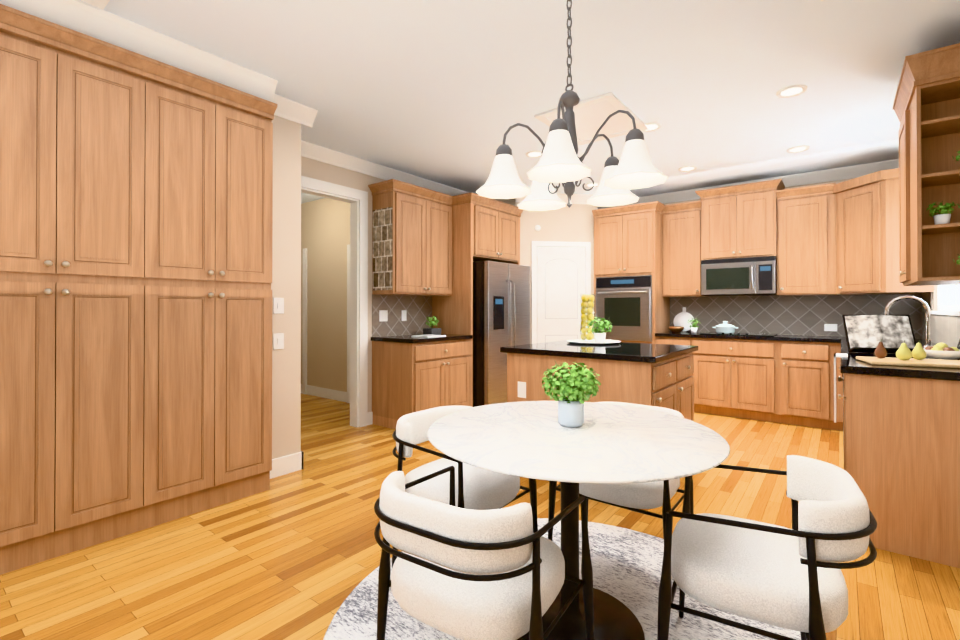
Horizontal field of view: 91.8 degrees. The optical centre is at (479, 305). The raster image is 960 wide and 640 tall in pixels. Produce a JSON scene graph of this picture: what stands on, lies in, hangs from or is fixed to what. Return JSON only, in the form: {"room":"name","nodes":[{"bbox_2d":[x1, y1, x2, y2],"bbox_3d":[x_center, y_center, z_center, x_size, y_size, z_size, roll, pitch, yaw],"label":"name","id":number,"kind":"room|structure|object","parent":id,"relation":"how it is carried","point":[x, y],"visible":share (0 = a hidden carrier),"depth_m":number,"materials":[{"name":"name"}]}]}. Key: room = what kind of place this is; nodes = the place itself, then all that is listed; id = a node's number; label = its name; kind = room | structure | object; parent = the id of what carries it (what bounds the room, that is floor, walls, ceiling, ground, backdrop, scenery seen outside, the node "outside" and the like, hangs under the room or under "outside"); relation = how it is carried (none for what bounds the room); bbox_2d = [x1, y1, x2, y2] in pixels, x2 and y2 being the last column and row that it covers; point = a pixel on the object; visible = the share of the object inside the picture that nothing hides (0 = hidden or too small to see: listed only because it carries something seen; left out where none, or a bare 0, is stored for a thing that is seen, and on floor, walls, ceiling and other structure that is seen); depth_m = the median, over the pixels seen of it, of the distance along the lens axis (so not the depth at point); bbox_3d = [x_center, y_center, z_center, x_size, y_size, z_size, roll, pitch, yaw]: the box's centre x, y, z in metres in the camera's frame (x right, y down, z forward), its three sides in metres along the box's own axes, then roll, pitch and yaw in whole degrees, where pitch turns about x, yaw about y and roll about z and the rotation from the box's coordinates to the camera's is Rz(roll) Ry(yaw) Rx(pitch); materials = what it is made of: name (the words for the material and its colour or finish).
{"room":"kitchen","nodes":[
{"label":"kitchen","id":0,"kind":"room"},
{"bbox_2d":[271,115,300,458],"bbox_3d":[-1.737,-0.131,3.616,0.680,2.740,0.344,0,0,38],"label":"wall","id":1,"kind":"structure","parent":0,"point":[286,360],"depth_m":3.46,"materials":[{"name":"beige paint"}]},
{"bbox_2d":[273,333,283,349],"bbox_3d":[-1.469,0.258,3.396,0.012,0.116,0.080,0,0,38],"label":"light switch","id":2,"kind":"object","parent":1,"relation":"attached to","point":[278,338],"depth_m":3.39,"materials":[{"name":"white plastic"}]},
{"bbox_2d":[273,298,283,313],"bbox_3d":[-1.469,-0.002,3.397,0.012,0.116,0.080,0,0,38],"label":"light switch","id":3,"kind":"object","parent":1,"relation":"attached to","point":[278,308],"depth_m":3.39,"materials":[{"name":"white plastic"}]},
{"bbox_2d":[270,244,372,478],"bbox_3d":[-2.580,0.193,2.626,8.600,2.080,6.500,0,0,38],"label":"baseboard","id":4,"kind":"structure","parent":1,"relation":"attached to","point":[287,464],"depth_m":6.04,"materials":[{"name":"white wood"}]},
{"bbox_2d":[301,198,349,391],"bbox_3d":[-2.408,-0.113,6.683,3.900,2.740,0.120,0,0,38],"label":"wall","id":5,"kind":"structure","parent":0,"point":[325,232],"depth_m":6.37,"materials":[{"name":"beige paint"}]},
{"bbox_2d":[301,156,411,411],"bbox_3d":[-2.064,-0.130,3.847,0.120,2.740,9.300,0,0,38],"label":"wall","id":6,"kind":"structure","parent":0,"point":[318,170],"depth_m":4.83,"materials":[{"name":"beige paint"}]},
{"bbox_2d":[0,0,468,195],"bbox_3d":[-1.301,-1.419,3.952,0.965,0.159,5.850,0,0,38],"label":"crown molding","id":7,"kind":"structure","parent":6,"relation":"attached to","point":[92,21],"depth_m":2.74,"materials":[{"name":"white"}]},
{"bbox_2d":[301,176,367,426],"bbox_3d":[-1.599,0.024,4.447,0.160,2.440,1.180,0,0,38],"label":"trim","id":8,"kind":"structure","parent":6,"relation":"attached to","point":[357,199],"depth_m":4.81,"materials":[{"name":"white wood"}]},
{"bbox_2d":[379,310,387,321],"bbox_3d":[-1.046,0.107,5.043,0.006,0.120,0.115,0,0,38],"label":"outlet","id":9,"kind":"object","parent":6,"relation":"attached to","point":[383,315],"depth_m":5.04,"materials":[{"name":"white plastic"}]},
{"bbox_2d":[372,294,431,336],"bbox_3d":[-0.864,0.104,5.289,0.008,0.448,0.912,0,0,38],"label":"backsplash","id":10,"kind":"structure","parent":6,"relation":"attached to","point":[418,309],"depth_m":5.24,"materials":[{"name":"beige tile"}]},
{"bbox_2d":[401,310,406,320],"bbox_3d":[-0.862,0.109,5.280,0.006,0.120,0.075,0,0,38],"label":"outlet","id":11,"kind":"object","parent":6,"relation":"attached to","point":[404,312],"depth_m":5.28,"materials":[{"name":"white plastic"}]},
{"bbox_2d":[0,393,959,639],"bbox_3d":[-1.712,1.269,3.642,8.720,0.060,9.420,0,0,38],"label":"floor","id":12,"kind":"structure","parent":0,"point":[295,555],"depth_m":2.25,"materials":[{"name":"brown wood"}]},
{"bbox_2d":[0,20,147,574],"bbox_3d":[-2.421,-0.025,2.541,0.914,2.516,0.728,0,0,38],"label":"tall cabinet","id":13,"kind":"object","parent":12,"relation":"on","point":[136,212],"depth_m":2.31,"materials":[{"name":"brown wood"}]},
{"bbox_2d":[148,72,274,527],"bbox_3d":[-1.975,-0.021,3.116,0.914,2.516,0.727,0,0,38],"label":"tall cabinet","id":14,"kind":"object","parent":12,"relation":"on","point":[210,154],"depth_m":2.80,"materials":[{"name":"brown wood"}]},
{"bbox_2d":[368,179,523,428],"bbox_3d":[-0.303,-0.010,5.473,0.664,2.520,1.991,0,0,38],"label":"tall cabinet","id":15,"kind":"object","parent":12,"relation":"on","point":[442,243],"visible":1,"depth_m":5.05,"materials":[{"name":"brown wood"}]},
{"bbox_2d":[373,207,391,290],"bbox_3d":[-1.014,-0.589,4.836,0.306,0.850,0.003,0,0,38],"label":"picture","id":16,"kind":"object","parent":15,"relation":"attached to","point":[382,248],"visible":1,"depth_m":4.83},
{"bbox_2d":[411,334,445,337],"bbox_3d":[-0.547,0.320,4.984,0.240,0.012,0.280,0,0,38],"label":"papers","id":17,"kind":"object","parent":15,"relation":"on","point":[429,335],"visible":1,"depth_m":4.96,"materials":[{"name":"white paper"}]},
{"bbox_2d":[423,316,440,334],"bbox_3d":[-0.545,0.220,5.299,0.164,0.215,0.160,0,0,38],"label":"potted plant","id":18,"kind":"object","parent":15,"relation":"on","point":[432,331],"visible":1,"depth_m":5.25,"materials":[{"name":"grey"}]},
{"bbox_2d":[473,261,529,406],"bbox_3d":[0.080,0.365,5.788,0.866,1.748,0.890,0,0,38],"label":"fridge","id":19,"kind":"object","parent":12,"relation":"on","point":[501,304],"visible":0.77,"depth_m":5.34,"materials":[{"name":"silver metal"}]},
{"bbox_2d":[323,518,800,639],"bbox_3d":[0.342,1.223,1.770,1.840,0.008,1.840,0,0,38],"label":"rug","id":20,"kind":"object","parent":12,"relation":"on","point":[627,566],"visible":0.29,"depth_m":1.91,"materials":[{"name":"grey fabric"}]},
{"bbox_2d":[392,406,537,566],"bbox_3d":[-0.102,0.868,2.154,0.536,0.703,0.567,0,0,38],"label":"chair","id":21,"kind":"object","parent":20,"relation":"on","point":[477,488],"visible":0.54,"depth_m":2.03,"materials":[{"name":"fabric"}]},
{"bbox_2d":[374,466,593,639],"bbox_3d":[-0.014,0.864,1.409,0.567,0.703,0.536,0,0,33],"label":"chair","id":22,"kind":"object","parent":20,"relation":"on","point":[472,574],"visible":1,"depth_m":1.21,"materials":[{"name":"fabric"}]},
{"bbox_2d":[427,401,730,639],"bbox_3d":[0.342,0.842,1.772,1.080,0.750,1.080,0,0,38],"label":"dining table","id":23,"kind":"object","parent":20,"relation":"on","point":[604,443],"visible":0.88,"depth_m":1.68,"materials":[{"name":"stone"}]},
{"bbox_2d":[542,361,600,427],"bbox_3d":[0.360,0.343,1.829,0.236,0.247,0.231,0,0,38],"label":"potted plant","id":24,"kind":"object","parent":23,"relation":"on","point":[570,390],"visible":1,"depth_m":1.78,"materials":[{"name":"white"}]},
{"bbox_2d":[548,402,693,540],"bbox_3d":[0.705,0.869,2.256,0.567,0.703,0.536,0,0,38],"label":"chair","id":25,"kind":"object","parent":20,"relation":"on","point":[636,497],"visible":0.25,"depth_m":2.02,"materials":[{"name":"fabric"}]},
{"bbox_2d":[657,455,876,639],"bbox_3d":[0.878,0.864,1.460,0.536,0.703,0.567,0,0,30],"label":"chair","id":26,"kind":"object","parent":20,"relation":"on","point":[781,576],"visible":0.98,"depth_m":1.31,"materials":[{"name":"fabric"}]},
{"bbox_2d":[500,340,697,420],"bbox_3d":[0.961,0.779,3.671,1.190,0.920,1.100,0,0,38],"label":"kitchen island","id":27,"kind":"object","parent":12,"relation":"on","point":[658,375],"visible":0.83,"depth_m":3.31,"materials":[{"name":"brown wood"}]},
{"bbox_2d":[567,339,620,344],"bbox_3d":[0.986,0.311,4.041,0.460,0.018,0.460,0,0,38],"label":"tray","id":28,"kind":"object","parent":27,"relation":"on","point":[587,342],"visible":0.9,"depth_m":3.98,"materials":[{"name":"white ceramic"}]},
{"bbox_2d":[580,294,595,340],"bbox_3d":[0.961,0.102,4.156,0.140,0.420,0.140,0,0,38],"label":"vase","id":29,"kind":"object","parent":28,"relation":"on","point":[587,307],"visible":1,"depth_m":4.12,"materials":[{"name":"clear glass"}]},
{"bbox_2d":[587,317,611,342],"bbox_3d":[1.014,0.199,3.925,0.218,0.223,0.215,0,0,38],"label":"potted plant","id":30,"kind":"object","parent":28,"relation":"on","point":[599,335],"visible":1,"depth_m":3.90,"materials":[{"name":"white"}]},
{"bbox_2d":[593,208,671,343],"bbox_3d":[2.009,0.031,6.171,0.798,2.445,0.628,0,0,38],"label":"tall cabinet","id":31,"kind":"object","parent":12,"relation":"on","point":[625,243],"depth_m":5.89,"materials":[{"name":"brown wood"}]},
{"bbox_2d":[596,275,651,341],"bbox_3d":[1.795,0.030,5.897,0.725,0.815,0.106,0,0,38],"label":"wall oven","id":32,"kind":"object","parent":31,"relation":"in","point":[624,303],"visible":0.9,"depth_m":5.87,"materials":[{"name":"metal"}]},
{"bbox_2d":[656,336,699,412],"bbox_3d":[2.514,0.811,5.775,0.482,0.880,0.628,0,0,38],"label":"base cabinet","id":33,"kind":"object","parent":12,"relation":"on","point":[672,340],"depth_m":5.41,"materials":[{"name":"brown wood"}]},
{"bbox_2d":[700,336,779,422],"bbox_3d":[2.961,0.809,5.428,0.920,0.880,0.628,0,0,38],"label":"base cabinet","id":34,"kind":"object","parent":12,"relation":"on","point":[739,378],"depth_m":5.12,"materials":[{"name":"brown wood"}]},
{"bbox_2d":[656,332,925,341],"bbox_3d":[3.280,0.348,5.170,2.436,0.040,0.626,0,0,38],"label":"countertop","id":35,"kind":"structure","parent":34,"relation":"on","point":[738,337],"depth_m":5.00,"materials":[{"name":"black stone"}]},
{"bbox_2d":[669,326,683,331],"bbox_3d":[2.482,0.296,5.886,0.180,0.070,0.180,0,0,38],"label":"copper bowl","id":36,"kind":"object","parent":35,"relation":"on","point":[675,329],"visible":0.98,"depth_m":5.83,"materials":[{"name":"brown"}]},
{"bbox_2d":[673,307,693,331],"bbox_3d":[2.639,0.172,6.024,0.256,0.314,0.066,0,0,38],"label":"round board","id":37,"kind":"object","parent":35,"relation":"on","point":[682,318],"visible":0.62,"depth_m":6.02,"materials":[{"name":"white"}]},
{"bbox_2d":[688,318,699,332],"bbox_3d":[2.590,0.233,5.635,0.137,0.192,0.144,0,0,38],"label":"potted plant","id":38,"kind":"object","parent":35,"relation":"on","point":[694,327],"visible":1,"depth_m":5.62,"materials":[{"name":"white"}]},
{"bbox_2d":[700,332,776,335],"bbox_3d":[2.999,0.317,5.403,0.730,0.024,0.470,0,0,38],"label":"cooktop","id":39,"kind":"object","parent":35,"relation":"in","point":[746,334],"visible":0.79,"depth_m":5.26,"materials":[{"name":"grey glass"}]},
{"bbox_2d":[712,321,737,333],"bbox_3d":[2.860,0.248,5.428,0.270,0.142,0.210,0,0,38],"label":"casserole","id":40,"kind":"object","parent":39,"relation":"on","point":[725,328],"visible":0.98,"depth_m":5.36,"materials":[{"name":"white ceramic"}]},
{"bbox_2d":[780,340,842,430],"bbox_3d":[3.546,0.807,4.974,0.562,0.880,0.628,0,0,38],"label":"base cabinet","id":41,"kind":"object","parent":12,"relation":"on","point":[806,366],"depth_m":4.73,"materials":[{"name":"brown wood"}]},
{"bbox_2d":[838,375,959,567],"bbox_3d":[2.294,0.792,2.419,0.644,0.880,0.420,0,0,38],"label":"base cabinet","id":42,"kind":"object","parent":12,"relation":"on","point":[901,444],"depth_m":2.30,"materials":[{"name":"brown wood"}]},
{"bbox_2d":[839,339,959,382],"bbox_3d":[2.970,0.337,3.308,0.643,0.040,2.694,0,0,38],"label":"countertop","id":43,"kind":"structure","parent":42,"relation":"on","point":[850,365],"depth_m":2.35,"materials":[{"name":"black stone"}]},
{"bbox_2d":[834,353,847,422],"bbox_3d":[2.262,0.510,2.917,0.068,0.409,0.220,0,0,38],"label":"dishwasher","id":44,"kind":"object","parent":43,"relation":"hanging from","point":[840,355],"visible":1,"depth_m":2.85,"materials":[{"name":"white metal"}]},
{"bbox_2d":[842,315,915,352],"bbox_3d":[2.719,0.187,3.184,0.380,0.255,0.260,0,0,18],"label":"cookbook stand","id":45,"kind":"object","parent":43,"relation":"on","point":[866,333],"visible":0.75,"depth_m":3.15,"materials":[{"name":"black"}]},
{"bbox_2d":[856,356,959,367],"bbox_3d":[2.368,0.302,2.494,0.500,0.018,0.300,0,0,26],"label":"cutting board","id":46,"kind":"object","parent":43,"relation":"on","point":[943,363],"visible":1,"depth_m":2.46,"materials":[{"name":"brown wood"}]},
{"bbox_2d":[884,296,931,347],"bbox_3d":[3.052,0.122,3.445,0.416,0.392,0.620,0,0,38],"label":"sink faucet","id":47,"kind":"object","parent":43,"relation":"on","point":[928,327],"visible":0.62,"depth_m":3.27,"materials":[{"name":"metal"}]},
{"bbox_2d":[923,343,959,359],"bbox_3d":[2.627,0.260,2.648,0.210,0.105,0.210,0,0,38],"label":"fruit bowl","id":48,"kind":"object","parent":43,"relation":"on","point":[941,351],"visible":0.92,"depth_m":2.60,"materials":[{"name":"white ceramic"}]},
{"bbox_2d":[491,198,514,205],"bbox_3d":[0.289,-0.115,6.350,0.530,2.740,0.100,0,0,38],"label":"wall","id":49,"kind":"structure","parent":0,"point":[510,201],"depth_m":6.23,"materials":[{"name":"beige paint"}]},
{"bbox_2d":[82,0,959,203],"bbox_3d":[-1.712,-1.531,3.658,8.720,0.060,9.420,0,0,38],"label":"ceiling","id":50,"kind":"structure","parent":0,"point":[447,92],"depth_m":2.97,"materials":[{"name":"white paint"}]},
{"bbox_2d":[80,0,109,8],"bbox_3d":[-1.938,-1.504,2.150,0.190,0.012,0.360,0,0,38],"label":"ceiling vent","id":51,"kind":"object","parent":50,"relation":"in","point":[101,4],"visible":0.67,"depth_m":2.29,"materials":[{"name":"white"}]},
{"bbox_2d":[526,151,541,157],"bbox_3d":[0.540,-1.489,4.569,0.184,0.011,0.184,0,0,38],"label":"recessed light","id":52,"kind":"object","parent":50,"relation":"in","point":[533,154],"visible":0.83,"depth_m":4.58,"materials":[{"name":"white"}]},
{"bbox_2d":[476,0,667,210],"bbox_3d":[0.361,-0.943,1.769,0.667,1.136,0.691,0,0,38],"label":"chandelier","id":53,"kind":"object","parent":50,"relation":"hanging from","point":[560,161],"visible":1,"depth_m":1.73,"materials":[{"name":"white glass"}]},
{"bbox_2d":[534,92,648,144],"bbox_3d":[0.921,-1.491,3.779,0.630,0.018,0.800,0,0,38],"label":"trim","id":54,"kind":"structure","parent":50,"relation":"attached to","point":[592,114],"depth_m":3.70,"materials":[{"name":"white paint"}]},
{"bbox_2d":[585,183,598,186],"bbox_3d":[1.380,-1.482,5.701,0.184,0.011,0.184,0,0,38],"label":"recessed light","id":55,"kind":"object","parent":50,"relation":"in","point":[591,185],"visible":0.79,"depth_m":5.69,"materials":[{"name":"white"}]},
{"bbox_2d":[642,122,660,131],"bbox_3d":[1.417,-1.493,3.888,0.184,0.011,0.184,0,0,38],"label":"recessed light","id":56,"kind":"object","parent":50,"relation":"in","point":[652,126],"visible":0.62,"depth_m":3.87,"materials":[{"name":"white"}]},
{"bbox_2d":[678,166,696,171],"bbox_3d":[2.248,-1.486,5.040,0.184,0.011,0.184,0,0,38],"label":"recessed light","id":57,"kind":"object","parent":50,"relation":"in","point":[686,168],"visible":0.98,"depth_m":5.03,"materials":[{"name":"white"}]},
{"bbox_2d":[776,85,806,97],"bbox_3d":[2.174,-1.497,3.249,0.184,0.011,0.184,0,0,38],"label":"recessed light","id":58,"kind":"object","parent":50,"relation":"in","point":[791,91],"visible":0.96,"depth_m":3.25,"materials":[{"name":"white"}]},
{"bbox_2d":[787,145,809,152],"bbox_3d":[3.024,-1.490,4.426,0.184,0.011,0.184,0,0,38],"label":"recessed light","id":59,"kind":"object","parent":50,"relation":"in","point":[797,149],"visible":1,"depth_m":4.42,"materials":[{"name":"white"}]},
{"bbox_2d":[515,202,597,343],"bbox_3d":[1.023,-0.116,6.268,1.131,2.740,0.100,0,0,-7],"label":"wall","id":60,"kind":"structure","parent":0,"point":[574,223],"depth_m":6.22,"materials":[{"name":"beige paint"}]},
{"bbox_2d":[535,225,540,230],"bbox_3d":[0.767,-1.036,6.178,0.084,0.084,0.024,0,0,-7],"label":"smoke detector","id":61,"kind":"object","parent":60,"relation":"attached to","point":[537,227],"visible":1,"depth_m":6.17,"materials":[{"name":"white plastic"}]},
{"bbox_2d":[515,193,599,207],"bbox_3d":[1.034,-1.429,6.184,0.860,0.115,0.860,0,0,38],"label":"crown molding","id":62,"kind":"structure","parent":60,"relation":"attached to","point":[576,198],"depth_m":6.20,"materials":[{"name":"white"}]},
{"bbox_2d":[537,246,584,342],"bbox_3d":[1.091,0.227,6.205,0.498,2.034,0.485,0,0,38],"label":"pantry door","id":63,"kind":"structure","parent":60,"relation":"in","point":[560,280],"depth_m":6.20,"materials":[{"name":"white wood"}]},
{"bbox_2d":[532,241,590,343],"bbox_3d":[1.086,0.196,6.211,0.807,2.115,0.022,0,0,-7],"label":"door frame","id":64,"kind":"structure","parent":60,"relation":"attached to","point":[586,245],"depth_m":6.18,"materials":[{"name":"white wood"}]},
{"bbox_2d":[664,178,922,338],"bbox_3d":[2.680,-0.117,6.128,4.820,2.740,0.120,0,0,38],"label":"wall","id":65,"kind":"structure","parent":0,"point":[838,181],"depth_m":5.29,"materials":[{"name":"beige paint"}]},
{"bbox_2d":[664,208,703,299],"bbox_3d":[2.597,-0.655,5.896,0.471,1.075,0.348,0,0,38],"label":"upper cabinet","id":66,"kind":"object","parent":65,"relation":"attached to","point":[682,262],"depth_m":5.76,"materials":[{"name":"brown wood"}]},
{"bbox_2d":[700,184,779,259],"bbox_3d":[3.069,-0.928,5.500,0.760,0.755,0.398,0,0,38],"label":"upper cabinet","id":67,"kind":"object","parent":65,"relation":"attached to","point":[742,224],"depth_m":5.33,"materials":[{"name":"brown wood"}]},
{"bbox_2d":[701,256,776,295],"bbox_3d":[3.044,-0.335,5.463,0.756,0.424,0.462,0,0,38],"label":"microwave","id":68,"kind":"object","parent":67,"relation":"attached to","point":[752,276],"visible":1,"depth_m":5.30,"materials":[{"name":"silver metal"}]},
{"bbox_2d":[598,159,898,208],"bbox_3d":[2.609,-1.429,6.061,4.600,0.115,0.085,0,0,38],"label":"crown molding","id":69,"kind":"structure","parent":65,"relation":"attached to","point":[855,171],"depth_m":5.23,"materials":[{"name":"white paint"}]},
{"bbox_2d":[670,294,921,337],"bbox_3d":[3.478,-0.111,5.426,2.435,0.879,0.010,0,0,38],"label":"backsplash","id":70,"kind":"structure","parent":65,"relation":"attached to","point":[799,315],"depth_m":5.35,"materials":[{"name":"tile"}]},
{"bbox_2d":[776,184,835,295],"bbox_3d":[3.593,-0.690,5.124,0.522,1.135,0.348,0,0,38],"label":"upper cabinet","id":71,"kind":"object","parent":65,"relation":"attached to","point":[803,215],"depth_m":4.99,"materials":[{"name":"brown wood"}]},
{"bbox_2d":[824,324,836,330],"bbox_3d":[3.857,0.238,5.119,0.115,0.080,0.006,0,0,38],"label":"outlet","id":72,"kind":"object","parent":65,"relation":"attached to","point":[830,327],"visible":1,"depth_m":5.12,"materials":[{"name":"white plastic"}]},
{"bbox_2d":[832,168,933,294],"bbox_3d":[3.963,-0.693,4.615,0.688,1.135,0.698,0,0,38],"label":"upper cabinet","id":73,"kind":"object","parent":65,"relation":"attached to","point":[841,238],"depth_m":4.48,"materials":[{"name":"brown wood"}]},
{"bbox_2d":[924,286,953,343],"bbox_3d":[1.649,-0.146,0.966,0.120,2.740,9.300,0,0,38],"label":"wall","id":74,"kind":"structure","parent":0,"point":[935,299],"depth_m":4.13,"materials":[{"name":"beige paint"}]},
{"bbox_2d":[898,87,959,285],"bbox_3d":[2.837,-0.683,2.877,0.338,1.095,0.468,0,0,38],"label":"upper cabinet","id":75,"kind":"object","parent":74,"relation":"attached to","point":[929,130],"depth_m":2.70,"materials":[{"name":"brown wood"}]},
{"bbox_2d":[926,201,959,224],"bbox_3d":[2.548,-0.510,2.564,0.132,0.138,0.134,0,0,38],"label":"potted plant","id":76,"kind":"object","parent":75,"relation":"on","point":[943,217],"visible":1,"depth_m":2.54,"materials":[{"name":"white"}]},
{"bbox_2d":[952,151,959,160],"bbox_3d":[2.644,-0.792,2.513,0.140,0.142,0.133,0,0,38],"label":"potted plant","id":77,"kind":"object","parent":75,"relation":"on","point":[957,158],"visible":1,"depth_m":2.52,"materials":[{"name":"green plant"}]},
{"bbox_2d":[922,292,959,347],"bbox_3d":[3.430,0.093,3.366,0.010,0.448,3.298,0,0,38],"label":"backsplash","id":78,"kind":"structure","parent":74,"relation":"attached to","point":[945,329],"depth_m":3.80,"materials":[{"name":"beige tile"}]},
{"bbox_2d":[930,285,959,315],"bbox_3d":[3.705,-0.471,3.638,0.135,1.080,1.320,0,0,38],"label":"window","id":79,"kind":"structure","parent":74,"relation":"in","point":[948,299],"depth_m":3.90,"materials":[{"name":"white glass"}]}
]}

